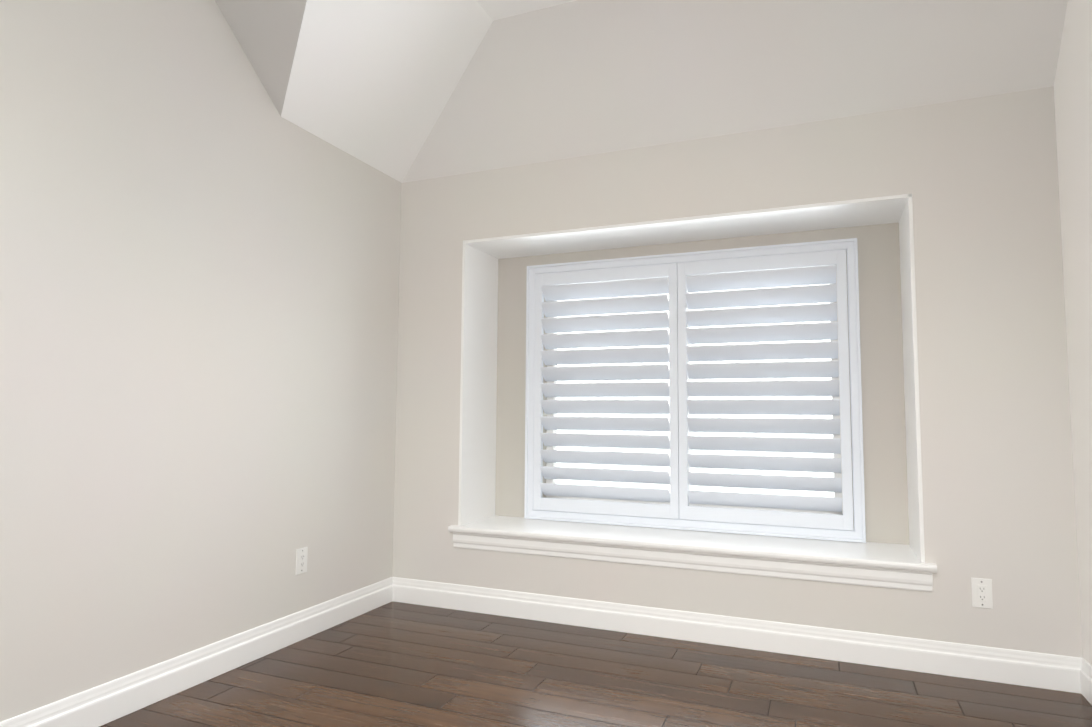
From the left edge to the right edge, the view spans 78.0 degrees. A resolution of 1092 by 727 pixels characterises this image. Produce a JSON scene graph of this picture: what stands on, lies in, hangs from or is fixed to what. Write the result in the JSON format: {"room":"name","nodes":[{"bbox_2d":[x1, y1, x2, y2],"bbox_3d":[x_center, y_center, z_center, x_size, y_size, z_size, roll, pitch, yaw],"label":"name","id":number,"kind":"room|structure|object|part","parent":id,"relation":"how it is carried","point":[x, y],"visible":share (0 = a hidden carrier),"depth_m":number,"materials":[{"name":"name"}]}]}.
{"room":"empty bedroom","nodes":[
{"label":"empty bedroom","id":0,"kind":"room"},
{"bbox_2d":[0,0,401,721],"bbox_3d":[-1.815,-0.352,1.873,0.140,3.090,4.600,-1,-5,22],"label":"wall","id":1,"kind":"structure","parent":0,"point":[198,302],"depth_m":2.58,"materials":[{"name":"beige paint"}]},
{"bbox_2d":[0,577,395,726],"bbox_3d":[-1.752,1.121,1.732,0.019,0.132,4.600,-1,-5,22],"label":"baseboard","id":2,"kind":"structure","parent":1,"relation":"attached to","point":[105,703],"depth_m":2.63,"materials":[{"name":"white wood"}]},
{"bbox_2d":[215,0,306,115],"bbox_3d":[-0.938,-1.512,2.766,0.850,0.670,0.750,-1,-5,22],"label":"ceiling","id":3,"kind":"structure","parent":1,"relation":"attached to","point":[266,33],"depth_m":2.86,"materials":[{"name":"white paint"}]},
{"bbox_2d":[295,547,307,574],"bbox_3d":[-1.157,0.935,3.194,0.008,0.118,0.072,-1,-5,22],"label":"outlet","id":4,"kind":"object","parent":1,"relation":"attached to","point":[300,553],"visible":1,"depth_m":3.19,"materials":[{"name":"white plastic"}]},
{"bbox_2d":[281,0,575,182],"bbox_3d":[-0.310,-1.615,1.346,3.340,0.670,4.600,-1,-5,22],"label":"ceiling","id":5,"kind":"structure","parent":0,"point":[373,83],"depth_m":3.21,"materials":[{"name":"white paint"}]},
{"bbox_2d":[100,601,1091,726],"bbox_3d":[-0.193,1.216,1.305,3.500,0.100,5.300,-1,-5,22],"label":"floor","id":6,"kind":"structure","parent":0,"point":[395,664],"depth_m":2.64,"materials":[{"name":"brown wood"}]},
{"bbox_2d":[495,223,908,544],"bbox_3d":[0.803,0.125,3.777,3.500,2.460,0.140,-1,-5,22],"label":"wall","id":7,"kind":"structure","parent":0,"point":[884,432],"depth_m":3.40,"materials":[{"name":"beige paint"}]},
{"bbox_2d":[402,0,1067,182],"bbox_3d":[0.557,-1.464,3.276,3.220,0.670,0.600,-1,-5,22],"label":"ceiling","id":8,"kind":"structure","parent":0,"point":[576,78],"depth_m":3.14,"materials":[{"name":"white paint"}]},
{"bbox_2d":[392,86,1082,657],"bbox_3d":[0.696,0.105,3.519,3.500,2.460,0.420,-1,-5,22],"label":"wall","id":9,"kind":"structure","parent":0,"point":[976,178],"depth_m":2.94,"materials":[{"name":"beige paint"}]},
{"bbox_2d":[448,194,936,591],"bbox_3d":[0.661,0.149,3.571,2.340,1.717,0.585,-1,-5,22],"label":"window","id":10,"kind":"structure","parent":9,"relation":"attached to","point":[695,406],"depth_m":3.61,"materials":[{"name":"white wood"}]},
{"bbox_3d":[0.728,0.142,3.701,1.820,1.507,0.055,-1,-5,22],"label":"shutter frame","id":11,"kind":"part","parent":10,"relation":"part of","materials":[{"name":"white wood"}]},
{"bbox_2d":[392,577,1075,692],"bbox_3d":[0.618,1.249,3.225,3.190,0.132,0.019,-1,-5,22],"label":"baseboard","id":12,"kind":"structure","parent":9,"relation":"attached to","point":[992,664],"depth_m":3.06,"materials":[{"name":"white wood"}]},
{"bbox_2d":[971,578,992,608],"bbox_3d":[1.791,0.943,2.767,0.072,0.118,0.008,-1,-5,22],"label":"outlet","id":13,"kind":"object","parent":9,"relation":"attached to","point":[978,586],"visible":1,"depth_m":2.77,"materials":[{"name":"white plastic"}]},
{"bbox_2d":[1054,0,1091,665],"bbox_3d":[1.343,-0.417,0.718,0.140,3.090,5.160,-1,-5,22],"label":"wall","id":14,"kind":"structure","parent":0,"point":[1073,96],"depth_m":2.58,"materials":[{"name":"beige paint"}]},
{"bbox_2d":[1076,657,1091,704],"bbox_3d":[1.878,1.175,2.125,0.019,0.132,1.009,-1,-5,22],"label":"baseboard","id":15,"kind":"structure","parent":14,"relation":"attached to","point":[1083,668],"depth_m":2.58,"materials":[{"name":"white wood"}]}
]}

